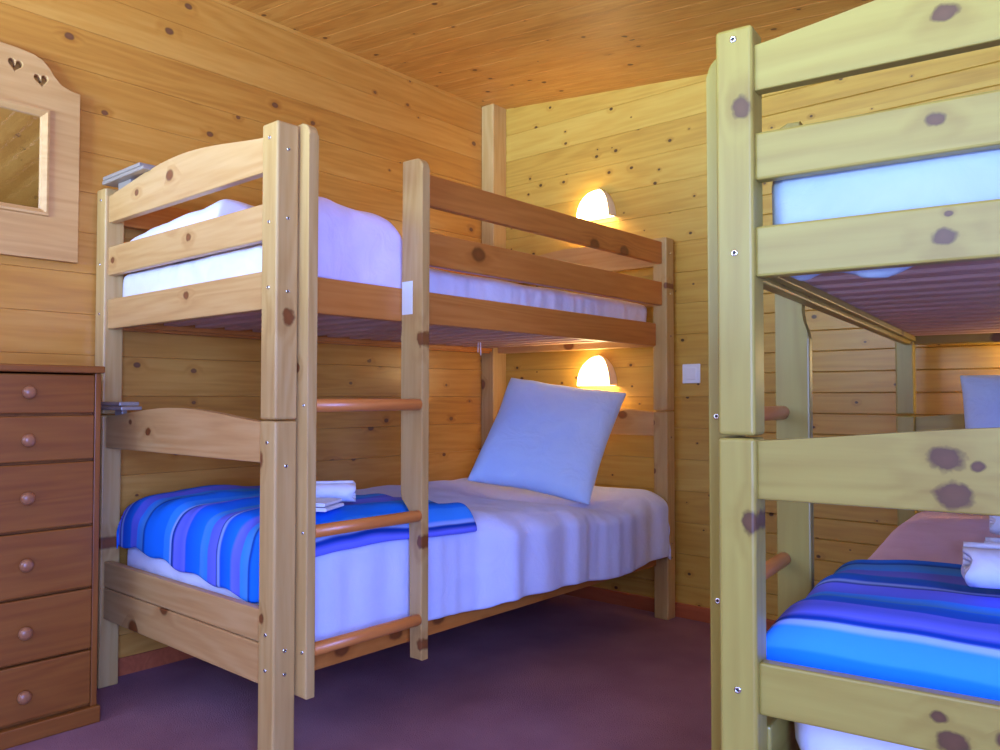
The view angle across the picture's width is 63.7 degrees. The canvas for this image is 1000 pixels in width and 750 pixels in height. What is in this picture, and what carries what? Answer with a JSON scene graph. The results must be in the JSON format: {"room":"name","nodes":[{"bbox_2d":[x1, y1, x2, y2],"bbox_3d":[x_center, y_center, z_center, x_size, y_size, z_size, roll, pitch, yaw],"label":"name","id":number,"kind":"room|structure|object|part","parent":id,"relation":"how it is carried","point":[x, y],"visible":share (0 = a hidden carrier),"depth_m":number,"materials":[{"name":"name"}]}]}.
{"room":"bunk bedroom","nodes":[
{"label":"bunk bedroom","id":0,"kind":"room"},
{"bbox_2d":[0,0,482,657],"bbox_3d":[-1.522,-0.249,2.716,0.100,2.600,4.670,-1,-2,41],"label":"wall","id":1,"kind":"structure","parent":0,"point":[156,82],"depth_m":3.16,"materials":[{"name":"brown wood"}]},
{"bbox_2d":[0,42,79,263],"bbox_3d":[-1.623,-0.721,2.506,0.040,0.676,0.590,-1,-2,41],"label":"wall mirror","id":2,"kind":"object","parent":1,"relation":"attached to","point":[40,125],"visible":1,"depth_m":2.63,"materials":[{"name":"brown wood"}]},
{"bbox_2d":[0,107,40,207],"bbox_3d":[-1.626,-0.700,2.508,0.008,0.341,0.388,-1,-2,41],"label":"mirror glass","id":3,"kind":"object","parent":2,"relation":"attached to","point":[20,127],"depth_m":2.59,"materials":[{"name":"brown mirror"}]},
{"bbox_3d":[-1.615,-0.700,2.499,0.021,0.353,0.400,-1,-2,41],"label":"trim","id":4,"kind":"part","parent":2,"relation":"part of","materials":[{"name":"wood"}]},
{"bbox_2d":[118,646,193,676],"bbox_3d":[-1.556,1.016,2.560,0.008,0.062,4.445,-1,-2,41],"label":"baseboard","id":5,"kind":"structure","parent":1,"relation":"attached to","point":[126,665],"depth_m":2.89,"materials":[{"name":"brown wood"}]},
{"bbox_2d":[481,104,505,448],"bbox_3d":[-0.033,-0.171,4.286,0.085,2.533,0.105,-1,-2,41],"label":"wooden post","id":6,"kind":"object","parent":1,"relation":"attached to","point":[493,379],"depth_m":4.26,"materials":[{"name":"brown wood"}]},
{"bbox_2d":[5,594,710,749],"bbox_3d":[-0.159,1.066,1.413,3.820,0.100,4.790,-1,-2,41],"label":"floor","id":7,"kind":"structure","parent":0,"point":[561,672],"depth_m":2.60,"materials":[{"name":"carpet"}]},
{"bbox_2d":[0,363,104,749],"bbox_3d":[-1.467,0.507,2.379,0.378,1.070,0.434,-1,-2,41],"label":"dresser","id":8,"kind":"object","parent":7,"relation":"on","point":[50,415],"visible":1,"depth_m":2.33,"materials":[{"name":"brown wood"}]},
{"bbox_3d":[-1.338,0.904,2.259,0.039,0.037,0.037,-1,-2,41],"label":"knob","id":9,"kind":"part","parent":8,"relation":"part of","materials":[{"name":"brown wood"}]},
{"bbox_3d":[-1.338,0.727,2.264,0.039,0.037,0.037,-1,-2,41],"label":"knob","id":10,"kind":"part","parent":8,"relation":"part of","materials":[{"name":"brown wood"}]},
{"bbox_3d":[-1.337,0.537,2.269,0.039,0.037,0.037,-1,-2,41],"label":"knob","id":11,"kind":"part","parent":8,"relation":"part of","materials":[{"name":"brown wood"}]},
{"bbox_3d":[-1.337,0.349,2.275,0.039,0.037,0.037,-1,-2,41],"label":"knob","id":12,"kind":"part","parent":8,"relation":"part of","materials":[{"name":"brown wood"}]},
{"bbox_3d":[-1.337,0.185,2.279,0.039,0.037,0.037,-1,-2,41],"label":"knob","id":13,"kind":"part","parent":8,"relation":"part of","materials":[{"name":"brown wood"}]},
{"bbox_3d":[-1.337,0.049,2.283,0.039,0.037,0.037,-1,-2,41],"label":"knob","id":14,"kind":"part","parent":8,"relation":"part of","materials":[{"name":"brown wood"}]},
{"bbox_3d":[-1.457,0.902,2.360,0.281,0.158,0.380,-1,-2,41],"label":"drawer","id":15,"kind":"part","parent":8,"relation":"part of","materials":[{"name":"brown wood"}]},
{"bbox_3d":[-1.456,0.542,2.370,0.281,0.180,0.380,-1,-2,41],"label":"drawer","id":16,"kind":"part","parent":8,"relation":"part of","materials":[{"name":"brown wood"}]},
{"bbox_3d":[-1.457,0.728,2.365,0.281,0.177,0.380,-1,-2,41],"label":"drawer","id":17,"kind":"part","parent":8,"relation":"part of","materials":[{"name":"brown wood"}]},
{"bbox_3d":[-1.456,0.351,2.375,0.281,0.188,0.380,-1,-2,41],"label":"drawer","id":18,"kind":"part","parent":8,"relation":"part of","materials":[{"name":"brown wood"}]},
{"bbox_3d":[-1.456,0.185,2.380,0.281,0.131,0.380,-1,-2,41],"label":"drawer","id":19,"kind":"part","parent":8,"relation":"part of","materials":[{"name":"brown wood"}]},
{"bbox_3d":[-1.456,0.056,2.384,0.281,0.114,0.380,-1,-2,41],"label":"drawer","id":20,"kind":"part","parent":8,"relation":"part of","materials":[{"name":"brown wood"}]},
{"bbox_2d":[95,120,674,749],"bbox_3d":[-0.296,0.204,3.159,1.131,1.721,2.074,-1,-2,41],"label":"bunk bed","id":21,"kind":"object","parent":7,"relation":"on","point":[286,306],"visible":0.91,"depth_m":2.41,"materials":[{"name":"brown wood"}]},
{"bbox_3d":[-1.346,0.595,2.749,0.071,0.915,0.067,-1,-2,41],"label":"post","id":22,"kind":"part","parent":21,"relation":"part of","materials":[{"name":"brown wood"}]},
{"bbox_3d":[-1.346,-0.252,2.773,0.071,0.771,0.067,-1,-2,41],"label":"post","id":23,"kind":"part","parent":21,"relation":"part of","materials":[{"name":"brown wood"}]},
{"bbox_3d":[-0.691,-0.364,3.528,0.028,0.104,1.929,-1,-2,41],"label":"guard rail","id":24,"kind":"part","parent":21,"relation":"part of","materials":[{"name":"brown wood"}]},
{"bbox_3d":[-0.966,0.169,2.420,0.952,0.139,0.026,-1,-2,41],"label":"foot rail","id":25,"kind":"part","parent":21,"relation":"part of","materials":[{"name":"brown wood"}]},
{"bbox_3d":[-0.966,-0.214,2.430,0.952,0.101,0.026,-1,-2,41],"label":"foot rail","id":26,"kind":"part","parent":21,"relation":"part of","materials":[{"name":"brown wood"}]},
{"bbox_3d":[-0.966,-0.395,2.435,0.952,0.097,0.026,-1,-2,41],"label":"foot rail","id":27,"kind":"part","parent":21,"relation":"part of","materials":[{"name":"brown wood"}]},
{"bbox_3d":[-0.966,-0.595,2.441,0.952,0.137,0.026,-1,-2,41],"label":"foot rail","id":28,"kind":"part","parent":21,"relation":"part of","materials":[{"name":"brown wood"}]},
{"bbox_2d":[127,548,258,604],"bbox_3d":[-0.328,0.679,3.152,0.930,0.212,1.877,-1,-2,41],"label":"mattress","id":29,"kind":"object","parent":21,"relation":"on","point":[136,558],"visible":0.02,"depth_m":2.55,"materials":[{"name":"white fabric"}]},
{"bbox_2d":[315,478,670,641],"bbox_3d":[-0.257,0.635,3.159,1.086,0.324,1.844,-1,-2,41],"label":"sheet","id":30,"kind":"object","parent":29,"relation":"on","point":[525,543],"visible":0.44,"depth_m":2.74,"materials":[{"name":"white fabric"}]},
{"bbox_2d":[117,485,477,602],"bbox_3d":[-0.701,0.518,2.695,1.032,0.251,0.748,-1,-2,41],"label":"throw blanket","id":31,"kind":"object","parent":30,"relation":"on","point":[212,533],"visible":0.59,"depth_m":2.43,"materials":[{"name":"blue fabric"}]},
{"bbox_2d":[316,498,343,511],"bbox_3d":[-0.548,0.368,2.295,0.170,0.023,0.120,0,-2,12],"label":"towel","id":32,"kind":"object","parent":31,"relation":"on","point":[322,504],"visible":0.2,"depth_m":2.26,"materials":[{"name":"white fabric"}]},
{"bbox_2d":[316,480,355,501],"bbox_3d":[-0.566,0.355,2.446,0.252,0.063,0.072,0,-2,-11],"label":"towel","id":33,"kind":"object","parent":32,"relation":"on","point":[345,490],"visible":0.43,"depth_m":2.43,"materials":[{"name":"white fabric"}]},
{"bbox_2d":[467,378,625,504],"bbox_3d":[0.213,0.278,3.629,0.641,0.542,0.378,-1,-2,25],"label":"pillow","id":34,"kind":"object","parent":30,"relation":"on","point":[549,439],"visible":1,"depth_m":3.54,"materials":[{"name":"fabric"}]},
{"bbox_3d":[-0.576,0.576,2.079,0.071,0.915,0.067,-1,-2,41],"label":"post","id":35,"kind":"part","parent":21,"relation":"part of","materials":[{"name":"brown wood"}]},
{"bbox_3d":[-0.576,-0.270,2.103,0.071,0.771,0.067,-1,-2,41],"label":"post","id":36,"kind":"part","parent":21,"relation":"part of","materials":[{"name":"brown wood"}]},
{"bbox_3d":[-0.691,-0.183,3.523,0.028,0.101,1.929,-1,-2,41],"label":"rail","id":37,"kind":"part","parent":21,"relation":"part of","materials":[{"name":"brown wood"}]},
{"bbox_3d":[-0.691,-0.547,3.533,0.028,0.098,1.929,-1,-2,41],"label":"guard rail","id":38,"kind":"part","parent":21,"relation":"part of","materials":[{"name":"brown wood"}]},
{"bbox_2d":[123,244,646,354],"bbox_3d":[-0.318,-0.225,3.199,0.928,0.230,1.976,-1,-2,41],"label":"mattress","id":39,"kind":"object","parent":21,"relation":"on","point":[244,261],"visible":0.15,"depth_m":2.71,"materials":[{"name":"white fabric"}]},
{"bbox_2d":[128,201,261,263],"bbox_3d":[-0.923,-0.452,2.713,0.631,0.134,0.420,-1,-2,41],"label":"duvet","id":40,"kind":"object","parent":39,"relation":"on","point":[222,208],"visible":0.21,"depth_m":2.46,"materials":[{"name":"white fabric"}]},
{"bbox_2d":[318,199,401,288],"bbox_3d":[-0.534,-0.385,2.446,0.288,0.284,0.395,-1,-2,41],"label":"pillow","id":41,"kind":"object","parent":39,"relation":"on","point":[355,245],"visible":0.54,"depth_m":2.39,"materials":[{"name":"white fabric"}]},
{"bbox_3d":[0.052,0.748,2.850,0.024,0.154,1.929,-1,-2,41],"label":"rail","id":42,"kind":"part","parent":21,"relation":"part of","materials":[{"name":"brown wood"}]},
{"bbox_3d":[0.054,-0.201,2.874,0.026,0.101,1.929,-1,-2,41],"label":"rail","id":43,"kind":"part","parent":21,"relation":"part of","materials":[{"name":"brown wood"}]},
{"bbox_3d":[0.216,-0.378,3.018,0.028,0.104,1.507,-1,-2,41],"label":"guard rail","id":44,"kind":"part","parent":21,"relation":"part of","materials":[{"name":"brown wood"}]},
{"bbox_3d":[0.216,-0.560,3.023,0.028,0.098,1.507,-1,-2,41],"label":"guard rail","id":45,"kind":"part","parent":21,"relation":"part of","materials":[{"name":"brown wood"}]},
{"bbox_3d":[0.353,-0.171,3.946,0.952,0.101,0.026,-1,-2,41],"label":"head rail","id":46,"kind":"part","parent":21,"relation":"part of","materials":[{"name":"brown wood"}]},
{"bbox_3d":[0.353,-0.552,3.957,0.952,0.137,0.026,-1,-2,41],"label":"head rail","id":47,"kind":"part","parent":21,"relation":"part of","materials":[{"name":"brown wood"}]},
{"bbox_3d":[0.353,-0.352,3.951,0.952,0.097,0.026,-1,-2,41],"label":"head rail","id":48,"kind":"part","parent":21,"relation":"part of","materials":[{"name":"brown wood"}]},
{"bbox_3d":[0.353,0.212,3.936,0.952,0.139,0.026,-1,-2,41],"label":"head rail","id":49,"kind":"part","parent":21,"relation":"part of","materials":[{"name":"brown wood"}]},
{"bbox_3d":[0.733,-0.227,3.607,0.071,0.771,0.067,-1,-2,41],"label":"post","id":50,"kind":"part","parent":21,"relation":"part of","materials":[{"name":"brown wood"}]},
{"bbox_3d":[0.732,0.620,3.583,0.071,0.915,0.067,-1,-2,41],"label":"post","id":51,"kind":"part","parent":21,"relation":"part of","materials":[{"name":"brown wood"}]},
{"bbox_2d":[706,0,999,749],"bbox_3d":[1.280,0.242,1.793,1.034,1.569,1.953,-1,-2,34],"label":"bunk bed","id":52,"kind":"object","parent":7,"relation":"on","point":[950,294],"visible":0.88,"depth_m":1.22,"materials":[{"name":"brown wood"}]},
{"bbox_3d":[0.380,-0.224,1.272,0.058,0.636,0.058,-1,-2,34],"label":"post","id":53,"kind":"part","parent":52,"relation":"part of","materials":[{"name":"brown wood"}]},
{"bbox_3d":[0.379,0.554,1.250,0.058,0.914,0.058,-1,-2,34],"label":"post","id":54,"kind":"part","parent":52,"relation":"part of","materials":[{"name":"brown wood"}]},
{"bbox_3d":[0.923,0.637,2.023,0.024,0.132,1.836,-1,-2,34],"label":"rail","id":55,"kind":"part","parent":52,"relation":"part of","materials":[{"name":"brown wood"}]},
{"bbox_3d":[0.912,-0.167,2.053,0.026,0.078,1.836,-1,-2,34],"label":"rail","id":56,"kind":"part","parent":52,"relation":"part of","materials":[{"name":"brown wood"}]},
{"bbox_2d":[794,722,921,749],"bbox_3d":[1.288,0.575,1.798,0.805,0.149,1.793,-1,-2,34],"label":"mattress","id":57,"kind":"object","parent":52,"relation":"on","point":[808,737],"visible":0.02,"depth_m":1.24,"materials":[{"name":"white fabric"}]},
{"bbox_2d":[868,512,999,565],"bbox_3d":[1.285,0.476,1.795,0.865,0.118,1.756,-1,-2,34],"label":"sheet","id":58,"kind":"object","parent":57,"relation":"on","point":[937,537],"visible":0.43,"depth_m":2.15,"materials":[{"name":"pink fabric"}]},
{"bbox_2d":[766,559,999,700],"bbox_3d":[0.944,0.452,1.279,0.895,0.162,0.597,-1,-2,34],"label":"throw blanket","id":59,"kind":"object","parent":58,"relation":"on","point":[918,623],"visible":0.83,"depth_m":1.24,"materials":[{"name":"blue fabric"}]},
{"bbox_2d":[961,541,999,588],"bbox_3d":[0.912,0.320,1.315,0.272,0.075,0.084,-1,-2,25],"label":"towel","id":60,"kind":"object","parent":59,"relation":"on","point":[980,568],"visible":1,"depth_m":1.33,"materials":[{"name":"white fabric"}]},
{"bbox_2d":[984,537,999,543],"bbox_3d":[1.170,0.378,1.681,0.272,0.054,0.064,-1,-2,28],"label":"towel","id":61,"kind":"object","parent":60,"relation":"on","point":[987,539],"visible":0.06,"depth_m":1.74,"materials":[{"name":"white fabric"}]},
{"bbox_2d":[989,516,999,534],"bbox_3d":[1.173,0.320,1.687,0.252,0.051,0.061,-1,-2,31],"label":"towel","id":62,"kind":"object","parent":61,"relation":"on","point":[994,523],"visible":0.9,"depth_m":1.73,"materials":[{"name":"white fabric"}]},
{"bbox_2d":[960,375,999,428],"bbox_3d":[1.679,0.200,2.401,0.541,0.439,0.219,-1,-2,35],"label":"pillow","id":63,"kind":"object","parent":58,"relation":"on","point":[981,393],"visible":0.47,"depth_m":2.52,"materials":[{"name":"fabric"}]},
{"bbox_3d":[0.768,-0.506,1.016,0.884,0.117,0.026,-1,-2,34],"label":"foot rail","id":64,"kind":"part","parent":52,"relation":"part of","materials":[{"name":"brown wood"}]},
{"bbox_3d":[0.768,-0.345,1.011,0.884,0.074,0.026,-1,-2,34],"label":"foot rail","id":65,"kind":"part","parent":52,"relation":"part of","materials":[{"name":"brown wood"}]},
{"bbox_3d":[0.768,-0.197,1.007,0.884,0.078,0.026,-1,-2,34],"label":"foot rail","id":66,"kind":"part","parent":52,"relation":"part of","materials":[{"name":"brown wood"}]},
{"bbox_3d":[0.768,0.124,0.998,0.884,0.120,0.026,-1,-2,34],"label":"foot rail","id":67,"kind":"part","parent":52,"relation":"part of","materials":[{"name":"brown wood"}]},
{"bbox_2d":[772,148,999,280],"bbox_3d":[1.296,-0.227,1.798,0.868,0.202,1.864,-1,-2,34],"label":"mattress","id":68,"kind":"object","parent":52,"relation":"on","point":[972,176],"visible":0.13,"depth_m":1.17,"materials":[{"name":"white fabric"}]},
{"bbox_3d":[1.432,-0.179,2.844,0.058,0.636,0.058,-1,-2,34],"label":"post","id":69,"kind":"part","parent":52,"relation":"part of","materials":[{"name":"brown wood"}]},
{"bbox_3d":[1.431,0.599,2.823,0.058,0.914,0.058,-1,-2,34],"label":"post","id":70,"kind":"part","parent":52,"relation":"part of","materials":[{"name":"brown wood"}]},
{"bbox_3d":[1.824,0.169,2.576,0.884,0.120,0.026,-1,-2,34],"label":"head rail","id":71,"kind":"part","parent":52,"relation":"part of","materials":[{"name":"brown wood"}]},
{"bbox_3d":[1.825,-0.151,2.586,0.884,0.078,0.026,-1,-2,34],"label":"head rail","id":72,"kind":"part","parent":52,"relation":"part of","materials":[{"name":"brown wood"}]},
{"bbox_2d":[222,0,873,108],"bbox_3d":[-0.157,-1.361,1.481,3.820,0.446,4.790,-1,-2,41],"label":"ceiling","id":73,"kind":"structure","parent":0,"point":[507,54],"depth_m":3.28,"materials":[{"name":"brown wood"}]},
{"bbox_2d":[506,46,999,620],"bbox_3d":[1.368,-0.234,3.204,3.620,2.600,0.100,-1,-2,41],"label":"wall","id":74,"kind":"structure","parent":0,"point":[645,146],"depth_m":3.58,"materials":[{"name":"brown wood"}]},
{"bbox_2d":[577,189,615,220],"bbox_3d":[0.442,-0.834,3.895,0.218,0.151,0.099,-1,-2,41],"label":"wall lamp","id":75,"kind":"object","parent":74,"relation":"attached to","point":[597,204],"visible":0.98,"depth_m":3.86,"materials":[{"name":"beige glass"}]},
{"bbox_3d":[0.498,-0.835,3.877,0.108,0.149,0.045,-1,-2,41],"label":"lamp shade","id":76,"kind":"part","parent":75,"relation":"part of","materials":[{"name":"brown"}]},
{"bbox_2d":[577,355,616,385],"bbox_3d":[0.443,-0.023,3.870,0.218,0.151,0.099,-1,-2,41],"label":"wall lamp","id":77,"kind":"object","parent":74,"relation":"attached to","point":[598,370],"visible":1,"depth_m":3.83,"materials":[{"name":"beige glass"}]},
{"bbox_3d":[0.499,-0.024,3.852,0.108,0.149,0.045,-1,-2,41],"label":"lamp shade","id":78,"kind":"part","parent":77,"relation":"part of","materials":[{"name":"brown"}]},
{"bbox_2d":[565,586,776,633],"bbox_3d":[1.359,1.033,3.096,3.535,0.062,0.020,-1,-2,41],"label":"baseboard","id":79,"kind":"structure","parent":74,"relation":"attached to","point":[687,611],"depth_m":3.71,"materials":[{"name":"brown wood"}]},
{"bbox_2d":[682,364,699,382],"bbox_3d":[0.850,-0.006,3.575,0.086,0.086,0.011,-1,-2,41],"label":"light switch","id":80,"kind":"object","parent":74,"relation":"attached to","point":[691,372],"visible":1,"depth_m":3.57,"materials":[{"name":"white plastic"}]}
]}

